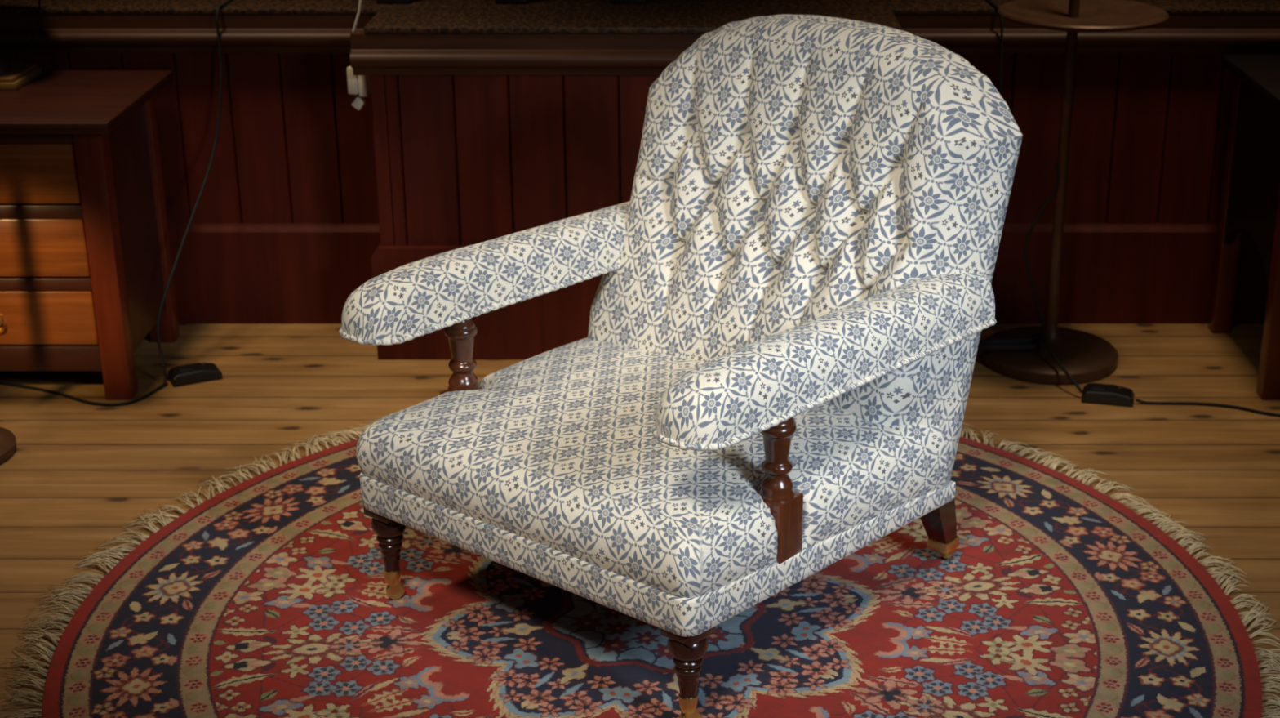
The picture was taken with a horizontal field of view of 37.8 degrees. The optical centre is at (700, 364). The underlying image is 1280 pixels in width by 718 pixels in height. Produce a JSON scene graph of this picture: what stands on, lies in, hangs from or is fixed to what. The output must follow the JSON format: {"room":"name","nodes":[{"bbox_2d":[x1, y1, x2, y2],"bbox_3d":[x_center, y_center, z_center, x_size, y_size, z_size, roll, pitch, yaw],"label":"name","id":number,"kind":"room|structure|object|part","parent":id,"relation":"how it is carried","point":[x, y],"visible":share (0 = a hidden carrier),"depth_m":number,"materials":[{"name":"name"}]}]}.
{"room":"living room","nodes":[
{"label":"living room","id":0,"kind":"room"},
{"bbox_2d":[0,324,1279,717],"bbox_3d":[-0.077,0.836,2.218,8.000,0.050,5.900,0,21,0],"label":"floor","id":1,"kind":"structure","parent":0,"point":[77,473],"depth_m":3.94,"materials":[{"name":"brown wood"}]},
{"bbox_2d":[0,426,16,464],"bbox_3d":[-1.532,-0.376,3.616,0.244,1.206,0.244,0,21,0],"label":"lamp","id":2,"kind":"object","parent":1,"relation":"on","point":[7,438],"visible":1,"depth_m":3.83,"materials":[{"name":"wood"}]},
{"bbox_2d":[0,381,167,405],"bbox_3d":[-1.453,0.059,4.154,0.501,0.007,0.135,2,21,4],"label":"power cable","id":3,"kind":"object","parent":1,"relation":"on","point":[165,384],"visible":1,"depth_m":4.13,"materials":[{"name":"rubber"}]},
{"bbox_2d":[0,70,179,399],"bbox_3d":[-1.537,-0.297,4.213,0.620,0.630,0.514,0,21,0],"label":"dresser","id":4,"kind":"object","parent":1,"relation":"on","point":[86,263],"visible":0.98,"depth_m":4.04,"materials":[{"name":"brown wood"}]},
{"bbox_3d":[-1.526,-0.087,4.055,0.032,0.039,0.015,0,21,0],"label":"ring pull","id":5,"kind":"part","parent":4,"relation":"part of","materials":[{"name":"gold metal"}]},
{"bbox_2d":[0,0,42,90],"bbox_3d":[-1.597,-0.871,4.137,0.280,0.496,0.287,0,21,0],"label":"table lamp","id":6,"kind":"object","parent":4,"relation":"on","point":[13,77],"visible":1,"depth_m":4.21,"materials":[{"name":"brown wood"}]},
{"bbox_3d":[-1.597,-0.803,4.160,0.080,0.300,0.080,0,21,0],"label":"stem","id":7,"kind":"part","parent":6,"relation":"part of","materials":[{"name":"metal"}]},
{"bbox_3d":[-1.518,-0.808,4.240,0.008,0.251,0.141,3,21,8],"label":"cord","id":8,"kind":"part","parent":6,"relation":"part of","materials":[{"name":"rubber"}]},
{"bbox_3d":[-1.535,-0.483,3.923,0.445,0.028,0.034,0,21,0],"label":"rail","id":9,"kind":"part","parent":4,"relation":"part of","materials":[{"name":"brown wood"}]},
{"bbox_3d":[-1.535,-0.406,3.951,0.438,0.130,0.024,0,21,0],"label":"drawer","id":10,"kind":"part","parent":4,"relation":"part of","materials":[{"name":"brown wood"}]},
{"bbox_3d":[-1.535,-0.330,3.982,0.445,0.029,0.034,0,21,0],"label":"rail","id":11,"kind":"part","parent":4,"relation":"part of","materials":[{"name":"brown wood"}]},
{"bbox_3d":[-1.535,-0.254,4.010,0.438,0.129,0.024,0,21,0],"label":"drawer","id":12,"kind":"part","parent":4,"relation":"part of","materials":[{"name":"brown wood"}]},
{"bbox_3d":[-1.535,-0.178,4.040,0.445,0.028,0.034,0,21,0],"label":"rail","id":13,"kind":"part","parent":4,"relation":"part of","materials":[{"name":"brown wood"}]},
{"bbox_3d":[-1.535,-0.105,4.067,0.438,0.123,0.024,0,21,0],"label":"drawer","id":14,"kind":"part","parent":4,"relation":"part of","materials":[{"name":"brown wood"}]},
{"bbox_3d":[-1.535,-0.019,4.102,0.445,0.058,0.034,0,21,0],"label":"rail","id":15,"kind":"part","parent":4,"relation":"part of","materials":[{"name":"brown wood"}]},
{"bbox_3d":[-1.282,-0.215,4.031,0.059,0.607,0.055,0,21,0],"label":"leg","id":16,"kind":"part","parent":4,"relation":"part of","materials":[{"name":"brown wood"}]},
{"bbox_3d":[-1.274,-0.318,4.186,0.018,0.525,0.306,0,21,0],"label":"panel","id":17,"kind":"part","parent":4,"relation":"part of","materials":[{"name":"brown wood"}]},
{"bbox_3d":[-1.282,-0.344,4.365,0.059,0.607,0.045,0,21,0],"label":"leg","id":18,"kind":"part","parent":4,"relation":"part of","materials":[{"name":"brown wood"}]},
{"bbox_2d":[167,361,222,386],"bbox_3d":[-1.145,0.018,4.226,0.112,0.032,0.056,-11,24,-26],"label":"switch","id":19,"kind":"object","parent":1,"relation":"on","point":[196,372],"visible":1,"depth_m":4.21,"materials":[{"name":"black plastic"}]},
{"bbox_2d":[349,8,901,359],"bbox_3d":[-0.165,-0.414,4.316,1.205,0.773,0.261,0,21,0],"label":"cabinet","id":20,"kind":"object","parent":1,"relation":"on","point":[489,123],"depth_m":4.18,"materials":[{"name":"red wood"}]},
{"bbox_2d":[346,0,370,110],"bbox_3d":[-0.763,-0.708,4.146,0.049,0.291,0.032,4,22,11],"label":"plug adapter","id":21,"kind":"object","parent":20,"relation":"hanging from","point":[357,84],"visible":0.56,"depth_m":4.17,"materials":[{"name":"white plastic"}]},
{"bbox_3d":[-0.758,-0.753,4.128,0.040,0.195,0.006,4,22,11],"label":"cord","id":22,"kind":"part","parent":21,"relation":"part of","materials":[{"name":"white plastic"}]},
{"bbox_2d":[357,75,370,96],"bbox_3d":[-0.753,-0.629,4.175,0.020,0.056,0.026,4,22,11],"label":"socket","id":23,"kind":"object","parent":21,"relation":"attached to","point":[363,81],"depth_m":4.17,"materials":[{"name":"white plastic"}]},
{"bbox_3d":[-0.177,-0.466,4.204,1.110,0.420,0.022,0,21,0],"label":"plank panel","id":24,"kind":"part","parent":20,"relation":"part of","materials":[{"name":"red wood"}]},
{"bbox_3d":[-0.177,-0.680,4.103,1.180,0.092,0.056,0,21,0],"label":"cornice","id":25,"kind":"part","parent":20,"relation":"part of","materials":[{"name":"brown wood"}]},
{"bbox_2d":[0,413,1279,717],"bbox_3d":[-0.090,0.426,3.188,2.139,0.017,2.154,0,21,0],"label":"rug","id":26,"kind":"object","parent":1,"relation":"on","point":[265,597],"visible":0.66,"depth_m":3.16,"materials":[{"name":"fabric"}]},
{"bbox_2d":[338,13,1022,717],"bbox_3d":[-0.024,-0.064,3.179,0.815,0.927,0.902,16,26,36],"label":"armchair","id":27,"kind":"object","parent":26,"relation":"on","point":[770,380],"visible":1,"depth_m":3.12,"materials":[{"name":"fabric"}]},
{"bbox_2d":[355,337,946,597],"bbox_3d":[-0.094,0.146,3.166,0.782,0.184,0.668,16,26,36],"label":"seat cushion","id":28,"kind":"object","parent":27,"relation":"on","point":[551,468],"depth_m":2.98,"materials":[{"name":"fabric"}]},
{"bbox_3d":[-0.080,0.207,3.208,0.775,0.087,0.704,16,26,36],"label":"seat rail","id":29,"kind":"part","parent":27,"relation":"part of","materials":[{"name":"fabric"}]},
{"bbox_3d":[0.125,-0.217,3.318,0.782,0.742,0.429,16,26,36],"label":"backrest","id":30,"kind":"part","parent":27,"relation":"part of","materials":[{"name":"fabric"}]},
{"bbox_3d":[0.419,0.267,3.319,0.053,0.116,0.088,16,26,36],"label":"tapered post","id":31,"kind":"part","parent":27,"relation":"part of","materials":[{"name":"brown wood"}]},
{"bbox_2d":[977,333,1044,351],"bbox_3d":[0.684,-0.038,4.295,0.198,0.067,0.097,9,23,21],"label":"power strip","id":32,"kind":"object","parent":1,"relation":"on","point":[1035,342],"visible":0.8,"depth_m":4.26,"materials":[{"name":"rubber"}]},
{"bbox_2d":[981,0,1168,384],"bbox_3d":[0.823,-0.611,4.088,0.364,1.306,0.364,0,21,0],"label":"floor lamp","id":33,"kind":"object","parent":1,"relation":"on","point":[1087,357],"visible":0.91,"depth_m":4.19,"materials":[{"name":"wood"}]},
{"bbox_2d":[1023,163,1082,392],"bbox_3d":[0.810,-0.194,4.143,0.067,0.466,0.229,-11,24,-26],"label":"power cable","id":34,"kind":"object","parent":33,"relation":"hanging from","point":[1053,192],"visible":1,"depth_m":4.19,"materials":[{"name":"rubber"}]},
{"bbox_2d":[997,0,1168,32],"bbox_3d":[0.823,-0.749,4.034,0.364,0.030,0.364,0,21,0],"label":"tray","id":35,"kind":"object","parent":33,"relation":"on","point":[1068,15],"depth_m":4.04,"materials":[{"name":"wood"}]},
{"bbox_2d":[1081,382,1134,406],"bbox_3d":[0.895,0.064,4.107,0.112,0.032,0.056,5,22,13],"label":"switch","id":36,"kind":"object","parent":1,"relation":"on","point":[1092,393],"visible":1,"depth_m":4.09,"materials":[{"name":"black plastic"}]},
{"bbox_2d":[1135,398,1279,416],"bbox_3d":[1.190,0.096,4.051,0.484,0.013,0.035,5,22,13],"label":"power cable","id":37,"kind":"object","parent":1,"relation":"on","point":[1136,399],"visible":1,"depth_m":4.08,"materials":[{"name":"rubber"}]},
{"bbox_2d":[1208,54,1279,399],"bbox_3d":[1.539,-0.315,4.207,0.668,0.668,0.509,0,21,0],"label":"writing desk","id":38,"kind":"object","parent":1,"relation":"on","point":[1251,191],"visible":1,"depth_m":4.18,"materials":[{"name":"brown wood"}]},
{"bbox_3d":[1.258,-0.384,4.416,0.045,0.646,0.044,0,21,0],"label":"leg","id":39,"kind":"part","parent":38,"relation":"part of","materials":[{"name":"brown wood"}]},
{"bbox_3d":[1.249,-0.413,4.179,0.020,0.419,0.374,0,21,0],"label":"panel","id":40,"kind":"part","parent":38,"relation":"part of","materials":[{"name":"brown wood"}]},
{"bbox_3d":[1.258,-0.232,4.021,0.045,0.646,0.048,0,21,0],"label":"leg","id":41,"kind":"part","parent":38,"relation":"part of","materials":[{"name":"brown wood"}]},
{"bbox_2d":[0,53,1279,223],"bbox_3d":[-0.077,-1.385,4.288,6.400,2.606,0.360,0,21,0],"label":"wall","id":42,"kind":"structure","parent":0,"point":[1149,131],"depth_m":4.42,"materials":[{"name":"red wood"}]},
{"bbox_2d":[155,0,231,380],"bbox_3d":[-1.150,-0.416,4.296,0.035,0.769,0.530,4,22,11],"label":"power cable","id":43,"kind":"object","parent":42,"relation":"hanging from","point":[227,2],"visible":1,"depth_m":4.29,"materials":[{"name":"rubber"}]},
{"bbox_2d":[0,13,1279,53],"bbox_3d":[-0.077,-0.766,4.325,6.400,0.092,0.056,0,21,0],"label":"trim","id":44,"kind":"structure","parent":42,"relation":"attached to","point":[55,33],"depth_m":4.31,"materials":[{"name":"brown wood"}]},
{"bbox_2d":[0,0,1279,13],"bbox_3d":[-0.077,-0.871,4.453,6.400,0.012,0.322,0,21,0],"label":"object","id":45,"kind":"structure","parent":42,"relation":"attached to","point":[6,6],"depth_m":4.34,"materials":[{"name":"brown wood"}]},
{"bbox_2d":[168,222,1267,324],"bbox_3d":[-0.077,-0.224,4.547,6.400,0.252,0.032,0,21,0],"label":"baseboard","id":46,"kind":"structure","parent":42,"relation":"attached to","point":[224,273],"depth_m":4.53,"materials":[{"name":"red wood"}]},
{"bbox_2d":[986,0,1003,96],"bbox_3d":[0.679,-0.667,4.399,0.020,0.374,0.149,-4,21,-9],"label":"power cable","id":47,"kind":"object","parent":42,"relation":"hanging from","point":[991,2],"visible":0.62,"depth_m":4.30,"materials":[{"name":"rubber"}]}
]}

